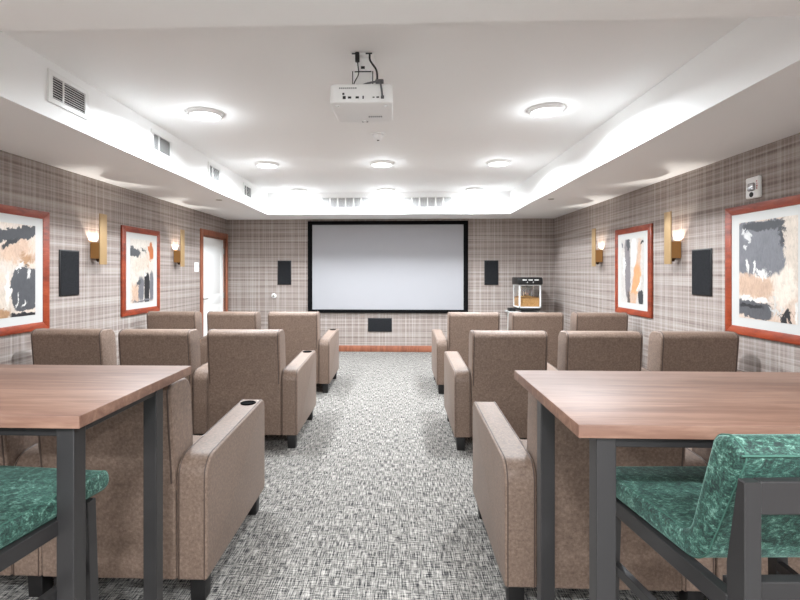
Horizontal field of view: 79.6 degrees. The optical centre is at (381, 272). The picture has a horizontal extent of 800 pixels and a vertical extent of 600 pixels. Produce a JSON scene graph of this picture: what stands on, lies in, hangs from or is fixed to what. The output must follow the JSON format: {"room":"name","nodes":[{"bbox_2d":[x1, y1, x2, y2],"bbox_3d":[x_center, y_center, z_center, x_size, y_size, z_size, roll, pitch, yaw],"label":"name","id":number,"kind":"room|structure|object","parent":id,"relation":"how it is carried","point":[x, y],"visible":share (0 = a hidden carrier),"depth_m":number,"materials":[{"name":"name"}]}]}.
{"room":"home theater room","nodes":[
{"label":"home theater room","id":0,"kind":"room"},
{"bbox_2d":[0,150,226,364],"bbox_3d":[-3.180,-0.005,3.266,0.150,2.950,11.500,0,0,2],"label":"wall","id":1,"kind":"structure","parent":0,"point":[74,202],"depth_m":5.06,"materials":[{"name":"fabric"}]},
{"bbox_2d":[0,204,49,335],"bbox_3d":[-3.068,-0.019,3.940,0.024,1.064,0.915,0,0,2],"label":"framed painting","id":2,"kind":"object","parent":1,"relation":"attached to","point":[24,232],"visible":0.95,"depth_m":4.10,"materials":[{"name":"multicoloured paper"}]},
{"bbox_2d":[0,222,34,318],"bbox_3d":[-3.062,-0.019,3.940,0.002,0.780,0.575,0,0,2],"label":"artwork","id":3,"kind":"object","parent":2,"relation":"attached to","point":[17,239],"depth_m":4.03},
{"bbox_2d":[59,249,78,295],"bbox_3d":[-3.046,0.004,4.684,0.015,0.444,0.278,0,0,2],"label":"wall speaker","id":4,"kind":"object","parent":1,"relation":"attached to","point":[68,259],"visible":1,"depth_m":4.66,"materials":[{"name":"black plastic"}]},
{"bbox_2d":[90,213,106,264],"bbox_3d":[-2.984,-0.350,5.056,0.112,0.530,0.120,0,0,2],"label":"wall sconce","id":5,"kind":"object","parent":1,"relation":"attached to","point":[98,250],"visible":1,"depth_m":5.02,"materials":[{"name":"gold metal"}]},
{"bbox_2d":[121,225,159,316],"bbox_3d":[-2.995,-0.019,5.992,0.024,1.064,0.880,0,0,2],"label":"framed painting","id":6,"kind":"object","parent":1,"relation":"attached to","point":[140,247],"visible":1,"depth_m":5.92,"materials":[{"name":"paper"}]},
{"bbox_2d":[130,238,152,303],"bbox_3d":[-2.988,-0.019,5.991,0.002,0.780,0.540,0,0,2],"label":"artwork","id":7,"kind":"object","parent":6,"relation":"attached to","point":[141,249],"depth_m":5.97},
{"bbox_2d":[174,229,184,266],"bbox_3d":[-2.917,-0.350,6.909,0.112,0.530,0.120,0,0,2],"label":"wall sconce","id":8,"kind":"object","parent":1,"relation":"attached to","point":[179,256],"visible":1,"depth_m":6.87,"materials":[{"name":"gold metal"}]},
{"bbox_2d":[194,262,198,271],"bbox_3d":[-2.941,-0.085,7.631,0.013,0.150,0.150,0,0,2],"label":"light switch","id":9,"kind":"object","parent":1,"relation":"attached to","point":[196,264],"visible":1,"depth_m":7.62,"materials":[{"name":"white plastic"}]},
{"bbox_2d":[203,237,223,336],"bbox_3d":[-2.942,0.431,8.389,0.096,2.058,1.012,0,0,2],"label":"door","id":10,"kind":"structure","parent":1,"relation":"in","point":[213,251],"depth_m":8.38,"materials":[{"name":"white wood"}]},
{"bbox_2d":[200,228,227,329],"bbox_3d":[-2.985,0.378,8.383,0.172,2.185,1.230,0,0,2],"label":"trim","id":11,"kind":"structure","parent":1,"relation":"attached to","point":[203,232],"depth_m":8.37,"materials":[{"name":"brown wood"}]},
{"bbox_2d":[0,352,707,599],"bbox_3d":[-0.077,1.520,3.155,6.360,0.100,11.800,0,0,2],"label":"floor","id":12,"kind":"structure","parent":0,"point":[374,499],"depth_m":2.94,"materials":[{"name":"carpet"}]},
{"bbox_2d":[0,435,52,596],"bbox_3d":[-1.864,0.972,2.569,0.743,0.996,0.965,0,0,2],"label":"recliner","id":13,"kind":"object","parent":12,"relation":"on","point":[23,451],"visible":0.23,"depth_m":2.14,"materials":[{"name":"brown fabric"}]},
{"bbox_2d":[0,465,108,599],"bbox_3d":[-1.189,0.914,1.292,0.588,1.111,0.597,0,0,7],"label":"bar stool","id":14,"kind":"object","parent":12,"relation":"on","point":[28,495],"visible":0.82,"depth_m":1.36,"materials":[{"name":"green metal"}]},
{"bbox_2d":[0,465,108,548],"bbox_3d":[-1.187,0.529,1.306,0.562,0.337,0.564,0,0,7],"label":"cushion","id":15,"kind":"object","parent":14,"relation":"on","point":[28,495],"depth_m":1.35,"materials":[{"name":"green fabric"}]},
{"bbox_2d":[31,328,119,364],"bbox_3d":[-2.611,0.972,4.467,0.882,0.996,0.965,0,0,2],"label":"recliner","id":16,"kind":"object","parent":12,"relation":"on","point":[49,346],"visible":0.23,"depth_m":4.00,"materials":[{"name":"brown fabric"}]},
{"bbox_2d":[0,364,190,599],"bbox_3d":[-1.804,0.935,1.734,1.950,1.070,0.724,0,0,2],"label":"table","id":17,"kind":"object","parent":12,"relation":"on","point":[63,402],"visible":1,"depth_m":1.57,"materials":[{"name":"brown wood"}]},
{"bbox_2d":[37,378,264,599],"bbox_3d":[-1.120,0.972,2.542,0.743,0.996,0.965,0,0,2],"label":"recliner","id":18,"kind":"object","parent":12,"relation":"on","point":[212,480],"visible":0.72,"depth_m":2.11,"materials":[{"name":"taupe woven fabric upholstery"}]},
{"bbox_2d":[193,435,202,443],"bbox_3d":[-1.186,1.101,2.639,0.602,0.198,0.730,0,0,2],"label":"seat cushion","id":19,"kind":"object","parent":18,"relation":"on","point":[195,437],"depth_m":2.92,"materials":[{"name":"fabric"}]},
{"bbox_2d":[118,328,208,434],"bbox_3d":[-1.797,0.972,4.437,0.743,0.996,0.965,0,0,2],"label":"recliner","id":20,"kind":"object","parent":12,"relation":"on","point":[153,347],"visible":0.33,"depth_m":3.98,"materials":[{"name":"brown fabric"}]},
{"bbox_2d":[147,311,207,365],"bbox_3d":[-2.545,0.972,6.306,0.882,0.996,0.965,0,0,2],"label":"recliner","id":21,"kind":"object","parent":12,"relation":"on","point":[155,319],"visible":0.22,"depth_m":5.84,"materials":[{"name":"brown fabric"}]},
{"bbox_2d":[207,311,260,331],"bbox_3d":[-1.731,0.972,6.276,0.743,0.996,0.965,0,0,2],"label":"recliner","id":22,"kind":"object","parent":12,"relation":"on","point":[215,319],"visible":0.17,"depth_m":5.81,"materials":[{"name":"brown fabric"}]},
{"bbox_2d":[207,329,315,447],"bbox_3d":[-1.053,0.972,4.411,0.743,0.996,0.965,0,0,2],"label":"recliner","id":23,"kind":"object","parent":12,"relation":"on","point":[248,364],"visible":0.82,"depth_m":3.97,"materials":[{"name":"taupe woven fabric upholstery"}]},
{"bbox_2d":[268,311,338,392],"bbox_3d":[-0.987,0.972,6.249,0.743,0.996,0.965,0,0,2],"label":"recliner","id":24,"kind":"object","parent":12,"relation":"on","point":[301,329],"visible":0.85,"depth_m":5.80,"materials":[{"name":"taupe woven fabric upholstery"}]},
{"bbox_2d":[432,312,499,393],"bbox_3d":[1.117,0.972,6.174,0.882,0.996,0.965,0,0,2],"label":"recliner","id":25,"kind":"object","parent":12,"relation":"on","point":[459,324],"visible":0.5,"depth_m":5.73,"materials":[{"name":"taupe woven fabric upholstery"}]},
{"bbox_2d":[444,330,558,450],"bbox_3d":[1.050,0.972,4.335,0.882,0.996,0.965,0,0,2],"label":"recliner","id":26,"kind":"object","parent":12,"relation":"on","point":[494,355],"visible":0.69,"depth_m":3.90,"materials":[{"name":"brown fabric"}]},
{"bbox_2d":[505,310,542,329],"bbox_3d":[2.542,1.077,8.494,0.600,0.785,0.600,0,0,2],"label":"base cabinet","id":27,"kind":"object","parent":12,"relation":"on","point":[508,312],"visible":0.11,"depth_m":8.49,"materials":[{"name":"white wood"}]},
{"bbox_2d":[512,277,542,311],"bbox_3d":[2.555,0.385,8.439,0.414,0.600,0.468,0,0,2],"label":"machine","id":28,"kind":"object","parent":27,"relation":"on","point":[526,290],"visible":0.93,"depth_m":8.25,"materials":[{"name":"clear glass"}]},
{"bbox_2d":[512,277,542,284],"bbox_3d":[2.555,0.147,8.439,0.414,0.125,0.468,0,0,2],"label":"hood","id":29,"kind":"object","parent":28,"relation":"attached to","point":[515,280],"depth_m":8.21,"materials":[{"name":"metal"}]},
{"bbox_2d":[508,312,563,367],"bbox_3d":[1.934,0.972,6.144,0.743,0.996,0.965,0,0,2],"label":"recliner","id":30,"kind":"object","parent":12,"relation":"on","point":[552,323],"visible":0.32,"depth_m":5.68,"materials":[{"name":"brown fabric"}]},
{"bbox_2d":[473,392,714,599],"bbox_3d":[0.983,0.972,2.466,0.882,0.996,0.965,0,0,2],"label":"recliner","id":31,"kind":"object","parent":12,"relation":"on","point":[504,464],"visible":0.44,"depth_m":2.05,"materials":[{"name":"brown fabric"}]},
{"bbox_2d":[520,439,526,448],"bbox_3d":[0.987,1.101,2.561,0.602,0.198,0.730,0,0,2],"label":"seat cushion","id":32,"kind":"object","parent":31,"relation":"on","point":[524,441],"depth_m":2.83,"materials":[{"name":"fabric"}]},
{"bbox_2d":[570,312,627,330],"bbox_3d":[2.681,0.972,6.117,0.743,0.996,0.965,0,0,2],"label":"recliner","id":33,"kind":"object","parent":12,"relation":"on","point":[579,321],"visible":0.3,"depth_m":5.65,"materials":[{"name":"brown fabric"}]},
{"bbox_2d":[557,330,649,370],"bbox_3d":[1.867,0.972,4.306,0.743,0.996,0.965,0,0,2],"label":"recliner","id":34,"kind":"object","parent":12,"relation":"on","point":[577,350],"visible":0.34,"depth_m":3.84,"materials":[{"name":"brown fabric"}]},
{"bbox_2d":[514,370,799,599],"bbox_3d":[1.505,0.935,1.579,1.950,1.070,0.705,0,0,2],"label":"table","id":35,"kind":"object","parent":12,"relation":"on","point":[611,409],"visible":1,"depth_m":1.43,"materials":[{"name":"brown wood"}]},
{"bbox_2d":[647,331,743,371],"bbox_3d":[2.615,0.972,4.279,0.743,0.996,0.965,0,0,2],"label":"recliner","id":36,"kind":"object","parent":12,"relation":"on","point":[689,351],"visible":0.3,"depth_m":3.82,"materials":[{"name":"brown fabric"}]},
{"bbox_2d":[616,433,799,599],"bbox_3d":[0.988,0.914,1.294,0.588,1.111,0.597,0,0,0],"label":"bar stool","id":37,"kind":"object","parent":12,"relation":"on","point":[742,507],"visible":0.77,"depth_m":1.10,"materials":[{"name":"green fabric"}]},
{"bbox_2d":[688,448,799,599],"bbox_3d":[1.800,0.972,2.437,0.743,0.996,0.965,0,0,2],"label":"recliner","id":38,"kind":"object","parent":12,"relation":"on","point":[793,562],"visible":0.02,"depth_m":2.02,"materials":[{"name":"brown fabric"}]},
{"bbox_2d":[227,218,553,345],"bbox_3d":[0.133,-0.005,8.976,6.360,2.950,0.150,0,0,2],"label":"wall","id":39,"kind":"structure","parent":0,"point":[521,247],"depth_m":8.91,"materials":[{"name":"paper"}]},
{"bbox_2d":[278,261,290,284],"bbox_3d":[-1.816,0.003,8.964,0.256,0.452,0.015,0,0,2],"label":"wall speaker","id":40,"kind":"object","parent":39,"relation":"attached to","point":[284,267],"visible":1,"depth_m":8.96,"materials":[{"name":"black fabric"}]},
{"bbox_2d":[368,318,391,331],"bbox_3d":[-0.033,0.971,8.899,0.444,0.254,0.015,0,0,2],"label":"wall speaker","id":41,"kind":"object","parent":39,"relation":"attached to","point":[374,324],"visible":1,"depth_m":8.89,"materials":[{"name":"black plastic"}]},
{"bbox_2d":[339,345,431,351],"bbox_3d":[0.130,1.413,8.893,6.060,0.115,0.016,0,0,2],"label":"baseboard","id":42,"kind":"structure","parent":39,"relation":"attached to","point":[342,348],"depth_m":8.89,"materials":[{"name":"brown wood"}]},
{"bbox_2d":[308,221,467,312],"bbox_3d":[0.107,-0.102,8.879,2.960,1.700,0.045,0,0,2],"label":"projection screen","id":43,"kind":"object","parent":39,"relation":"attached to","point":[354,266],"visible":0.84,"depth_m":8.87,"materials":[{"name":"white fabric"}]},
{"bbox_2d":[484,260,497,284],"bbox_3d":[2.017,0.003,8.826,0.256,0.452,0.015,0,0,2],"label":"wall speaker","id":44,"kind":"object","parent":39,"relation":"attached to","point":[490,266],"visible":1,"depth_m":8.82,"materials":[{"name":"black plastic"}]},
{"bbox_2d":[0,0,799,219],"bbox_3d":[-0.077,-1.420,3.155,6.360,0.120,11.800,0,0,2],"label":"ceiling","id":45,"kind":"structure","parent":0,"point":[464,92],"depth_m":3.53,"materials":[{"name":"white paint"}]},
{"bbox_2d":[47,68,88,119],"bbox_3d":[-2.114,-1.195,3.246,0.012,0.210,0.390,0,0,2],"label":"ceiling vent","id":46,"kind":"object","parent":45,"relation":"in","point":[60,92],"visible":1,"depth_m":3.23,"materials":[{"name":"white metal"}]},
{"bbox_2d":[151,128,171,160],"bbox_3d":[-2.068,-1.195,4.517,0.012,0.210,0.390,0,0,2],"label":"ceiling vent","id":47,"kind":"object","parent":45,"relation":"in","point":[161,147],"visible":1,"depth_m":4.50,"materials":[{"name":"grey metal"}]},
{"bbox_2d":[187,107,223,120],"bbox_3d":[-1.504,-1.345,4.097,0.300,0.030,0.300,0,0,2],"label":"recessed light","id":48,"kind":"object","parent":45,"relation":"in","point":[199,113],"visible":1,"depth_m":4.04,"materials":[{"name":"white plastic"}]},
{"bbox_2d":[191,112,219,120],"bbox_3d":[-1.504,-1.338,4.097,0.234,0.016,0.234,0,0,2],"label":"diffuser","id":49,"kind":"object","parent":48,"relation":"attached to","point":[204,116],"depth_m":4.09,"materials":[{"name":"white"}]},
{"bbox_2d":[208,161,220,184],"bbox_3d":[-2.022,-1.195,5.806,0.012,0.210,0.390,0,0,2],"label":"ceiling vent","id":50,"kind":"object","parent":45,"relation":"in","point":[214,172],"visible":1,"depth_m":5.79,"materials":[{"name":"grey metal"}]},
{"bbox_2d":[243,182,251,200],"bbox_3d":[-1.976,-1.195,7.076,0.012,0.210,0.390,0,0,2],"label":"ceiling vent","id":51,"kind":"object","parent":45,"relation":"in","point":[247,189],"visible":1,"depth_m":7.06,"materials":[{"name":"grey metal"}]},
{"bbox_2d":[255,161,278,167],"bbox_3d":[-1.435,-1.345,6.011,0.300,0.030,0.300,0,0,2],"label":"recessed light","id":52,"kind":"object","parent":45,"relation":"in","point":[262,164],"visible":1,"depth_m":5.93,"materials":[{"name":"white plastic"}]},
{"bbox_2d":[258,164,275,167],"bbox_3d":[-1.435,-1.338,6.011,0.234,0.016,0.234,0,0,2],"label":"diffuser","id":53,"kind":"object","parent":52,"relation":"attached to","point":[259,165],"depth_m":5.97,"materials":[{"name":"white plastic"}]},
{"bbox_2d":[290,188,307,192],"bbox_3d":[-1.366,-1.345,7.914,0.300,0.030,0.300,0,0,2],"label":"recessed light","id":54,"kind":"object","parent":45,"relation":"in","point":[296,190],"visible":1,"depth_m":7.84,"materials":[{"name":"white"}]},
{"bbox_2d":[321,196,370,208],"bbox_3d":[-0.613,-1.188,8.151,0.850,0.200,0.012,0,0,2],"label":"ceiling vent","id":55,"kind":"object","parent":45,"relation":"in","point":[326,202],"visible":1,"depth_m":8.15,"materials":[{"name":"white metal"}]},
{"bbox_2d":[330,52,392,121],"bbox_3d":[-0.117,-1.182,3.048,0.379,0.356,0.427,0,0,2],"label":"projector","id":56,"kind":"object","parent":45,"relation":"hanging from","point":[362,100],"visible":1,"depth_m":2.93,"materials":[{"name":"white plastic"}]},
{"bbox_2d":[371,132,384,140],"bbox_3d":[-0.036,-1.327,4.709,0.147,0.066,0.147,0,0,2],"label":"smoke detector","id":57,"kind":"object","parent":45,"relation":"attached to","point":[378,136],"visible":1,"depth_m":4.67,"materials":[{"name":"white plastic"}]},
{"bbox_2d":[370,160,393,167],"bbox_3d":[0.004,-1.345,5.959,0.300,0.030,0.300,0,0,2],"label":"recessed light","id":58,"kind":"object","parent":45,"relation":"in","point":[378,163],"visible":1,"depth_m":5.89,"materials":[{"name":"white glass"}]},
{"bbox_2d":[373,163,390,166],"bbox_3d":[0.004,-1.338,5.959,0.234,0.016,0.234,0,0,2],"label":"diffuser","id":59,"kind":"object","parent":58,"relation":"attached to","point":[374,164],"depth_m":5.92,"materials":[{"name":"white plastic"}]},
{"bbox_2d":[377,188,394,192],"bbox_3d":[0.073,-1.345,7.862,0.300,0.030,0.300,0,0,2],"label":"recessed light","id":60,"kind":"object","parent":45,"relation":"in","point":[385,190],"visible":1,"depth_m":7.79,"materials":[{"name":"white"}]},
{"bbox_2d":[402,196,452,207],"bbox_3d":[0.774,-1.188,8.101,0.850,0.200,0.012,0,0,2],"label":"ceiling vent","id":61,"kind":"object","parent":45,"relation":"in","point":[407,201],"visible":1,"depth_m":8.10,"materials":[{"name":"white metal"}]},
{"bbox_2d":[465,187,483,191],"bbox_3d":[1.507,-1.345,7.811,0.300,0.030,0.300,0,0,2],"label":"recessed light","id":62,"kind":"object","parent":45,"relation":"in","point":[473,189],"visible":1,"depth_m":7.73,"materials":[{"name":"white"}]},
{"bbox_2d":[486,159,510,166],"bbox_3d":[1.438,-1.345,5.907,0.300,0.030,0.300,0,0,2],"label":"recessed light","id":63,"kind":"object","parent":45,"relation":"in","point":[497,162],"visible":1,"depth_m":5.85,"materials":[{"name":"white glass"}]},
{"bbox_2d":[489,162,507,165],"bbox_3d":[1.438,-1.338,5.907,0.234,0.016,0.234,0,0,2],"label":"diffuser","id":64,"kind":"object","parent":63,"relation":"attached to","point":[490,163],"depth_m":5.87,"materials":[{"name":"white plastic"}]},
{"bbox_2d":[527,103,565,116],"bbox_3d":[1.369,-1.345,3.993,0.300,0.030,0.300,0,0,2],"label":"recessed light","id":65,"kind":"object","parent":45,"relation":"in","point":[545,109],"visible":1,"depth_m":3.94,"materials":[{"name":"white glass"}]},
{"bbox_2d":[532,108,560,116],"bbox_3d":[1.369,-1.338,3.993,0.234,0.016,0.234,0,0,2],"label":"diffuser","id":66,"kind":"object","parent":65,"relation":"attached to","point":[536,112],"depth_m":3.99,"materials":[{"name":"white"}]},
{"bbox_2d":[554,133,799,371],"bbox_3d":[3.026,-0.005,3.043,0.150,2.950,11.500,0,0,2],"label":"wall","id":67,"kind":"structure","parent":0,"point":[698,199],"depth_m":4.85,"materials":[{"name":"paper"}]},
{"bbox_2d":[592,228,602,265],"bbox_3d":[3.028,-0.350,6.740,0.112,0.530,0.120,0,0,2],"label":"wall sconce","id":68,"kind":"object","parent":67,"relation":"attached to","point":[597,255],"visible":1,"depth_m":6.69,"materials":[{"name":"gold metal"}]},
{"bbox_2d":[615,223,652,317],"bbox_3d":[3.039,-0.019,5.815,0.024,1.064,0.901,0,0,2],"label":"framed painting","id":69,"kind":"object","parent":67,"relation":"attached to","point":[633,245],"visible":1,"depth_m":5.75,"materials":[{"name":"paper"}]},
{"bbox_2d":[621,237,643,304],"bbox_3d":[3.032,-0.019,5.815,0.002,0.780,0.561,0,0,2],"label":"artwork","id":70,"kind":"object","parent":69,"relation":"attached to","point":[632,248],"depth_m":5.80},
{"bbox_2d":[664,211,680,263],"bbox_3d":[2.961,-0.350,4.882,0.112,0.530,0.120,0,0,2],"label":"wall sconce","id":71,"kind":"object","parent":67,"relation":"attached to","point":[672,249],"visible":1,"depth_m":4.84,"materials":[{"name":"gold metal"}]},
{"bbox_2d":[692,248,711,295],"bbox_3d":[2.996,-0.002,4.495,0.015,0.436,0.292,0,0,2],"label":"wall speaker","id":72,"kind":"object","parent":67,"relation":"attached to","point":[701,258],"visible":1,"depth_m":4.47,"materials":[{"name":"black fabric"}]},
{"bbox_2d":[746,176,761,198],"bbox_3d":[2.950,-0.675,3.821,0.058,0.170,0.140,0,0,2],"label":"fire alarm strobe","id":73,"kind":"object","parent":67,"relation":"attached to","point":[753,184],"visible":1,"depth_m":3.78,"materials":[{"name":"white plastic"}]},
{"bbox_2d":[725,194,799,344],"bbox_3d":[2.962,-0.019,3.689,0.024,1.064,0.926,0,0,2],"label":"framed painting","id":74,"kind":"object","parent":67,"relation":"attached to","point":[762,239],"visible":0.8,"depth_m":3.70,"materials":[{"name":"multicoloured paper"}]},
{"bbox_2d":[739,215,797,324],"bbox_3d":[2.956,-0.019,3.689,0.002,0.780,0.586,0,0,2],"label":"artwork","id":75,"kind":"object","parent":74,"relation":"attached to","point":[768,245],"depth_m":3.66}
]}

